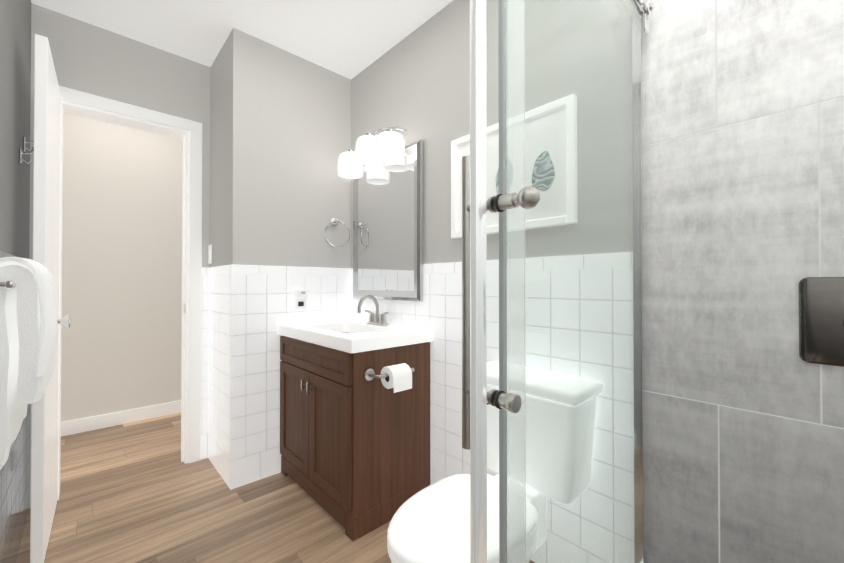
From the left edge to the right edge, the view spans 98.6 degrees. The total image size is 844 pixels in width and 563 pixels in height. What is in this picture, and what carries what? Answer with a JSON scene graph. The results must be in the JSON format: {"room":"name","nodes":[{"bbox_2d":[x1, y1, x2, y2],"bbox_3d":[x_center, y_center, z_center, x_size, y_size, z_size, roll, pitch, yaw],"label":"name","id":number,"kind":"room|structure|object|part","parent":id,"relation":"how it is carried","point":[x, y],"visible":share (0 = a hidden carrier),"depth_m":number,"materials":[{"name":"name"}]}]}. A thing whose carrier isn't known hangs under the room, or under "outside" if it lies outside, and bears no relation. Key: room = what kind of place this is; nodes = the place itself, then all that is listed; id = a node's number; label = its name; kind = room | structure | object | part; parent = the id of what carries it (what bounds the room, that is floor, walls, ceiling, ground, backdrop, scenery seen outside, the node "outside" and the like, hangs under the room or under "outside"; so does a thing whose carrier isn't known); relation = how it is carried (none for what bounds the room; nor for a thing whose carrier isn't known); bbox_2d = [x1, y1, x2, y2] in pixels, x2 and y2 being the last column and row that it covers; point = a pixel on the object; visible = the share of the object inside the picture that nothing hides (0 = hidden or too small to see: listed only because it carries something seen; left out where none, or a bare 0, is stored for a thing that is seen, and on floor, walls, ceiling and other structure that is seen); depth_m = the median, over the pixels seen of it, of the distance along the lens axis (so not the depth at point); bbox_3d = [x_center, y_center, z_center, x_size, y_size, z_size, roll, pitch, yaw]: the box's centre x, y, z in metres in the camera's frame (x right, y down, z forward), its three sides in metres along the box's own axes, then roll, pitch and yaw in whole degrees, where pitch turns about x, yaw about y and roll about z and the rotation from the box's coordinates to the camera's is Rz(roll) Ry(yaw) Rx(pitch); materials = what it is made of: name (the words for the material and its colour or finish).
{"room":"bathroom","nodes":[
{"label":"bathroom","id":0,"kind":"room"},
{"bbox_2d":[0,0,30,258],"bbox_3d":[-0.885,-0.140,0.571,0.120,2.440,3.340,0,-1,-43],"label":"wall","id":1,"kind":"structure","parent":0,"point":[15,62],"depth_m":1.38,"materials":[{"name":"grey paint"}]},
{"bbox_2d":[0,250,29,562],"bbox_3d":[-1.145,0.493,0.941,0.008,1.180,2.195,0,-1,-43],"label":"wall tile","id":2,"kind":"structure","parent":1,"relation":"attached to","point":[14,489],"depth_m":1.39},
{"bbox_2d":[0,257,57,468],"bbox_3d":[-1.169,0.201,1.067,0.145,0.524,0.568,0,-1,-43],"label":"hanging towel","id":3,"kind":"object","parent":2,"relation":"hanging from","point":[28,332],"visible":1,"depth_m":0.92,"materials":[{"name":"white fabric"}]},
{"bbox_2d":[19,137,33,164],"bbox_3d":[-1.657,-0.557,1.536,0.051,0.157,0.144,0,-1,-43],"label":"hook rail","id":4,"kind":"object","parent":1,"relation":"attached to","point":[24,152],"visible":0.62,"depth_m":1.49,"materials":[{"name":"silver metal"}]},
{"bbox_2d":[29,3,210,507],"bbox_3d":[-1.651,-0.129,2.055,0.770,2.440,0.120,0,-1,-43],"label":"wall","id":5,"kind":"structure","parent":0,"point":[94,60],"depth_m":2.00,"materials":[{"name":"grey paint"}]},
{"bbox_2d":[58,86,201,499],"bbox_3d":[-1.658,0.058,2.046,0.694,2.067,0.153,0,-1,-43],"label":"door frame","id":6,"kind":"structure","parent":5,"relation":"attached to","point":[88,105],"depth_m":2.19,"materials":[{"name":"white wood"}]},
{"bbox_2d":[30,34,70,562],"bbox_3d":[-1.628,0.071,1.598,0.139,2.018,0.561,0,-1,-41],"label":"door leaf","id":7,"kind":"structure","parent":6,"relation":"attached to","point":[46,252],"depth_m":1.40,"materials":[{"name":"white wood"}]},
{"bbox_2d":[201,267,208,459],"bbox_3d":[-1.345,0.503,2.245,0.039,1.180,0.008,0,-1,-43],"label":"wall tiles","id":8,"kind":"structure","parent":5,"relation":"attached to","point":[204,353],"depth_m":2.24,"materials":[{"name":"white tile"}]},
{"bbox_2d":[61,112,182,421],"bbox_3d":[-2.257,-0.122,2.938,4.940,2.440,0.120,0,-1,-43],"label":"wall","id":9,"kind":"structure","parent":0,"point":[121,338],"depth_m":2.78,"materials":[{"name":"grey paint"}]},
{"bbox_2d":[61,400,180,436],"bbox_3d":[-2.211,1.048,2.880,4.700,0.100,0.014,0,-1,-43],"label":"baseboard","id":10,"kind":"structure","parent":9,"relation":"attached to","point":[71,427],"depth_m":2.77,"materials":[{"name":"white wood"}]},
{"bbox_2d":[210,29,232,266],"bbox_3d":[-1.166,-0.128,2.095,0.001,2.440,0.480,0,-1,-43],"label":"wall","id":11,"kind":"structure","parent":0,"point":[221,160],"depth_m":2.08,"materials":[{"name":"grey paint"}]},
{"bbox_2d":[208,244,211,263],"bbox_3d":[-1.301,-0.167,2.222,0.012,0.116,0.072,0,-1,-43],"label":"switch plate","id":12,"kind":"object","parent":11,"relation":"attached to","point":[209,254],"visible":0.96,"depth_m":2.21,"materials":[{"name":"white plastic"}]},
{"bbox_2d":[208,265,230,488],"bbox_3d":[-1.168,0.502,2.088,0.008,1.180,0.480,0,-1,-43],"label":"wall tiles","id":13,"kind":"structure","parent":11,"relation":"attached to","point":[219,343],"depth_m":2.06,"materials":[{"name":"white tile"}]},
{"bbox_2d":[31,0,452,78],"bbox_3d":[-0.804,-1.404,1.377,4.700,0.100,4.400,0,-1,-43],"label":"ceiling","id":14,"kind":"structure","parent":0,"point":[350,39],"depth_m":1.90,"materials":[{"name":"white paint"}]},
{"bbox_2d":[16,412,534,562],"bbox_3d":[-0.804,1.136,1.357,4.700,0.100,4.400,0,-1,-43],"label":"floor","id":15,"kind":"structure","parent":0,"point":[137,492],"depth_m":1.70,"materials":[{"name":"brown wood"}]},
{"bbox_2d":[278,295,432,540],"bbox_3d":[-0.357,0.581,1.898,0.495,1.018,0.880,0,-1,-43],"label":"bathroom vanity","id":16,"kind":"object","parent":15,"relation":"on","point":[355,426],"visible":1,"depth_m":1.68,"materials":[{"name":"brown wood"}]},
{"bbox_2d":[387,361,603,562],"bbox_3d":[0.199,0.707,1.137,0.697,0.755,0.456,0,-1,-43],"label":"toilet","id":17,"kind":"object","parent":15,"relation":"on","point":[430,523],"visible":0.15,"depth_m":1.12,"materials":[{"name":"white ceramic"}]},
{"bbox_2d":[232,28,350,267],"bbox_3d":[-0.897,-0.126,2.425,0.840,2.440,0.600,0,-1,-43],"label":"wall block","id":18,"kind":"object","parent":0,"point":[291,144],"visible":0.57,"depth_m":2.12,"materials":[{"name":"grey paint"}]},
{"bbox_2d":[230,264,349,489],"bbox_3d":[-0.738,0.502,2.153,0.728,1.180,0.008,0,-1,-43],"label":"wall tile","id":19,"kind":"structure","parent":18,"relation":"attached to","point":[262,303],"depth_m":2.01,"materials":[{"name":"white tile"}]},
{"bbox_2d":[295,289,307,309],"bbox_3d":[-0.711,0.106,2.148,0.072,0.118,0.041,0,-1,-43],"label":"electrical outlet","id":20,"kind":"object","parent":19,"relation":"attached to","point":[301,296],"visible":0.98,"depth_m":2.14,"materials":[{"name":"white plastic"}]},
{"bbox_2d":[325,218,350,246],"bbox_3d":[-0.535,-0.312,2.293,0.132,0.190,0.105,0,-1,-43],"label":"towel ring","id":21,"kind":"object","parent":18,"relation":"attached to","point":[334,221],"visible":0.98,"depth_m":2.29,"materials":[{"name":"silver metal"}]},
{"bbox_2d":[351,0,635,267],"bbox_3d":[0.501,-0.133,1.443,0.120,2.440,2.740,0,-1,-43],"label":"wall","id":22,"kind":"structure","parent":0,"point":[415,83],"depth_m":1.57,"materials":[{"name":"grey paint"}]},
{"bbox_2d":[337,126,406,178],"bbox_3d":[-0.282,-0.726,2.059,0.200,0.271,0.639,0,-1,-43],"label":"sconce","id":23,"kind":"object","parent":22,"relation":"attached to","point":[386,146],"visible":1,"depth_m":1.97,"materials":[{"name":"white glass"}]},
{"bbox_3d":[-0.430,-0.705,2.187,0.156,0.128,0.156,0,-1,-43],"label":"lamp shade","id":24,"kind":"part","parent":23,"relation":"part of","materials":[{"name":"white glass"}]},
{"bbox_3d":[-0.298,-0.745,2.044,0.156,0.128,0.156,0,-1,-43],"label":"lamp shade","id":25,"kind":"part","parent":23,"relation":"part of","materials":[{"name":"white glass"}]},
{"bbox_3d":[-0.166,-0.707,1.901,0.156,0.128,0.156,0,-1,-43],"label":"lamp shade","id":26,"kind":"part","parent":23,"relation":"part of","materials":[{"name":"white glass"}]},
{"bbox_2d":[353,140,422,301],"bbox_3d":[-0.225,-0.313,2.108,0.023,0.840,0.650,0,-1,-43],"label":"vanity mirror","id":27,"kind":"object","parent":22,"relation":"attached to","point":[387,231],"visible":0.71,"depth_m":2.06,"materials":[{"name":"grey mirror"}]},
{"bbox_2d":[350,252,634,562],"bbox_3d":[0.109,0.499,1.768,0.008,1.180,1.707,0,-1,-43],"label":"wall tile","id":28,"kind":"structure","parent":22,"relation":"attached to","point":[438,310],"depth_m":1.35,"materials":[{"name":"white tile"}]},
{"bbox_2d":[451,93,577,238],"bbox_3d":[0.346,-0.435,1.506,0.026,0.459,0.593,0,-1,-43],"label":"picture","id":29,"kind":"object","parent":22,"relation":"attached to","point":[460,148],"visible":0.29,"depth_m":1.40,"materials":[{"name":"white paper"}]},
{"bbox_2d":[642,0,843,562],"bbox_3d":[0.994,-0.138,0.813,0.012,2.440,0.905,0,-1,-43],"label":"tiled wall","id":30,"kind":"structure","parent":22,"relation":"attached to","point":[743,168],"depth_m":0.96,"materials":[{"name":"grey tile"}]},
{"bbox_2d":[799,277,843,366],"bbox_3d":[0.961,0.091,0.792,0.062,0.205,0.192,0,-1,-43],"label":"shower valve","id":31,"kind":"object","parent":30,"relation":"attached to","point":[821,320],"visible":1,"depth_m":0.85,"materials":[{"name":"grey metal"}]},
{"bbox_3d":[0.151,1.030,0.627,1.466,0.100,0.120,0,-1,-43],"label":"sill","id":32,"kind":"structure","parent":0,"visible":0},
{"bbox_2d":[462,0,653,562],"bbox_3d":[0.165,0.053,0.620,1.464,1.855,0.144,0,-1,-43],"label":"shower glass door","id":33,"kind":"structure","parent":32,"relation":"on","point":[477,206],"depth_m":0.67,"materials":[{"name":"clear glass"}]}
]}

